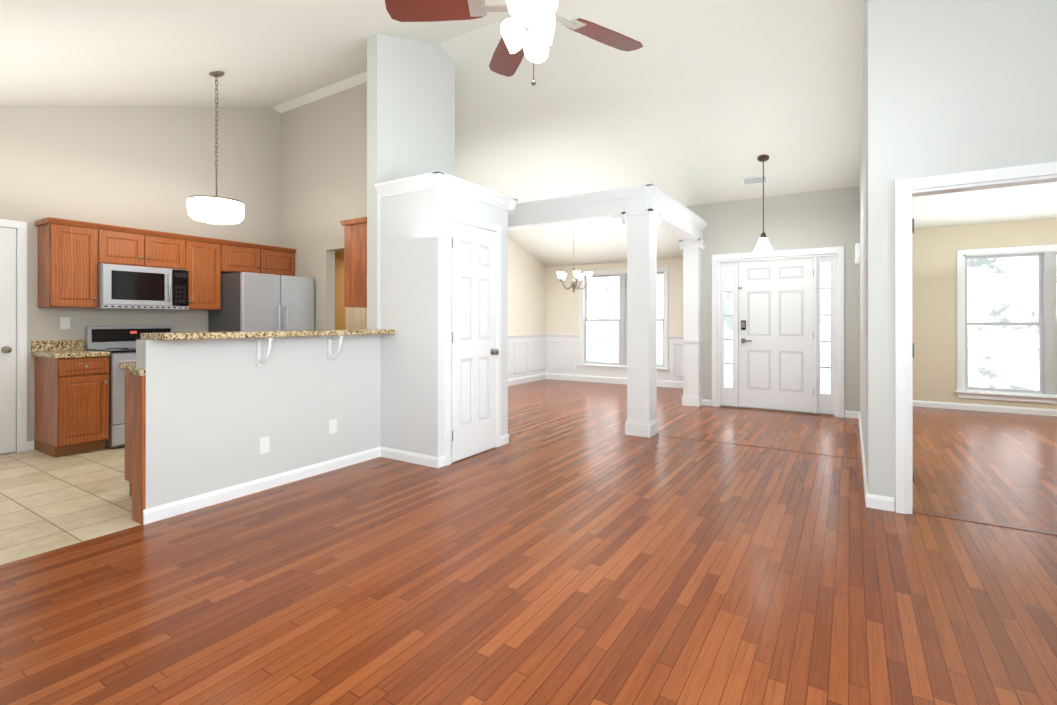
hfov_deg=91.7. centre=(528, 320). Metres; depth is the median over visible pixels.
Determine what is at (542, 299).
wall
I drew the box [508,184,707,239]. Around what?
beam
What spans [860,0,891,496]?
wall
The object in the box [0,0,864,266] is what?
ceiling
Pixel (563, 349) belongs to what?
wainscoting
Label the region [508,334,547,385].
wainscoting
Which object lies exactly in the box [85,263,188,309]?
microwave oven
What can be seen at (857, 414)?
baseboard
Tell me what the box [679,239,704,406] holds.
pilaster
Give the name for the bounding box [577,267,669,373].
dining window
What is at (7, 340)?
door
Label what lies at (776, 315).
entry door
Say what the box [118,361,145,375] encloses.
countertop
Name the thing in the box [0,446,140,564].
floor
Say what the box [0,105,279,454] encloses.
wall
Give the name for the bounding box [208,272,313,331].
refrigerator
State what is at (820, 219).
wall
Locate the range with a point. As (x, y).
(118, 343)
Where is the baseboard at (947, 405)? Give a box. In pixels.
[913,400,1056,415]
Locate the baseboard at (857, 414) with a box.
[855,411,870,507]
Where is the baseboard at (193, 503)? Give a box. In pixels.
[143,447,378,524]
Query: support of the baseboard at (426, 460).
attached to the wall at (413, 316)
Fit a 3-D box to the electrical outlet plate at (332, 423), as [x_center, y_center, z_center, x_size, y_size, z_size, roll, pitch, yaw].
[-1.578,0.855,4.135,0.008,0.115,0.075,0,0,32]
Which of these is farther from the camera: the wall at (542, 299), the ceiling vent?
the wall at (542, 299)
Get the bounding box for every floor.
[0,379,1056,704]
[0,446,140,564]
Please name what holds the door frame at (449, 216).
attached to the wall at (413, 316)
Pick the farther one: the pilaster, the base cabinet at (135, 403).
the pilaster
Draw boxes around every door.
[0,227,15,453]
[349,307,366,328]
[451,221,498,461]
[718,253,836,416]
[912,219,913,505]
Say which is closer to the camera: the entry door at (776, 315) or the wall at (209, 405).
the wall at (209, 405)
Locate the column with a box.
[621,209,661,437]
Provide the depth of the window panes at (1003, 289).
7.06 m
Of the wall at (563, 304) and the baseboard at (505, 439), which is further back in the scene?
the wall at (563, 304)
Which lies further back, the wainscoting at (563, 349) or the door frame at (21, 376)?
the wainscoting at (563, 349)
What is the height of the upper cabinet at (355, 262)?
0.805 m
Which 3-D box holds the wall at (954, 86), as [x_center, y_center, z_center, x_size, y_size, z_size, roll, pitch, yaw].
[2.693,-0.946,3.072,0.820,4.300,0.120,0,0,32]
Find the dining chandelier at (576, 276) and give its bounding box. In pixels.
[556,267,592,291]
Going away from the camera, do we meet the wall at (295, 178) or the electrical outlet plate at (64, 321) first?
the electrical outlet plate at (64, 321)
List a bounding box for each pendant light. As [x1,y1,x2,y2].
[187,71,244,224]
[752,155,774,255]
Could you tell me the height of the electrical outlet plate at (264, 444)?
0.115 m
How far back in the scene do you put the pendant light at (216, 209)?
4.68 m
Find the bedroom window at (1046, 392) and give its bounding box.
[955,244,1056,403]
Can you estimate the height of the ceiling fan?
1.062 m
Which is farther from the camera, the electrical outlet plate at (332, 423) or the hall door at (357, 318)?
the hall door at (357, 318)
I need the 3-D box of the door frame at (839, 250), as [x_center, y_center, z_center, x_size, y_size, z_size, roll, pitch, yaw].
[3.266,0.141,6.820,1.590,2.135,0.022,0,0,32]
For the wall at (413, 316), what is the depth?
4.37 m
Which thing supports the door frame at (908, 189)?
attached to the wall at (954, 86)
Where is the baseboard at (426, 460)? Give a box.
[379,447,442,467]
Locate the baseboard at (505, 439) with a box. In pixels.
[501,434,509,444]
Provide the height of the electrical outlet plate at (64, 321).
0.115 m
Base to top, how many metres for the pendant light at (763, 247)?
1.175 m
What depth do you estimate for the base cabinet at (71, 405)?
4.60 m
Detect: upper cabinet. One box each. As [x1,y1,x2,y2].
[35,217,296,309]
[340,217,366,307]
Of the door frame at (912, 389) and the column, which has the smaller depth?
the door frame at (912, 389)
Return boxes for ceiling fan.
[385,0,642,85]
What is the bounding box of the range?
[85,326,172,447]
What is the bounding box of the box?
[855,244,860,263]
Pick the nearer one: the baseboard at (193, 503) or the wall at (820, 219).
the baseboard at (193, 503)
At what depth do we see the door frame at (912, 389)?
3.29 m
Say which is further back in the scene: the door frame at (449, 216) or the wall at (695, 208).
the wall at (695, 208)
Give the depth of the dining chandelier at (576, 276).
8.07 m
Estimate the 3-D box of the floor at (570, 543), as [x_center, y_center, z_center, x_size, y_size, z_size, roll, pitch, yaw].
[0.431,1.255,4.939,11.800,0.103,10.620,0,0,32]
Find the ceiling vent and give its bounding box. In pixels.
[742,175,767,184]
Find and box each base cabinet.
[34,356,108,456]
[125,369,145,504]
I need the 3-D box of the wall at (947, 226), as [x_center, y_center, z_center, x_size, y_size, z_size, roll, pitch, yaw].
[5.152,-0.944,4.580,3.420,4.300,5.050,0,0,32]
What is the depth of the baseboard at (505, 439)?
5.00 m
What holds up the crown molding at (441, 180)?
attached to the wall at (413, 316)
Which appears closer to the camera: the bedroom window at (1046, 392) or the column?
the column
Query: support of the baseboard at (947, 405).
attached to the wall at (947, 226)
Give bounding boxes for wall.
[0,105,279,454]
[136,33,454,508]
[280,82,366,329]
[381,188,507,462]
[508,237,547,335]
[548,258,682,373]
[687,205,698,215]
[699,186,859,416]
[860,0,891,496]
[892,0,1056,510]
[912,182,1056,408]
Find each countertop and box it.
[31,340,109,358]
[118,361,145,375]
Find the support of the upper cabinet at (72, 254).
attached to the wall at (138, 167)
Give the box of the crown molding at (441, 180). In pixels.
[374,171,517,210]
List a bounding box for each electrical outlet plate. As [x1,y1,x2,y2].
[60,317,69,328]
[259,436,269,454]
[329,419,336,433]
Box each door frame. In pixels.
[0,219,26,451]
[346,307,348,328]
[445,211,500,464]
[712,246,843,416]
[895,161,1056,513]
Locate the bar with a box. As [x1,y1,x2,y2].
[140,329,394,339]
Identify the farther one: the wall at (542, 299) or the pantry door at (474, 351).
the wall at (542, 299)
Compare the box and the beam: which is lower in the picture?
the box

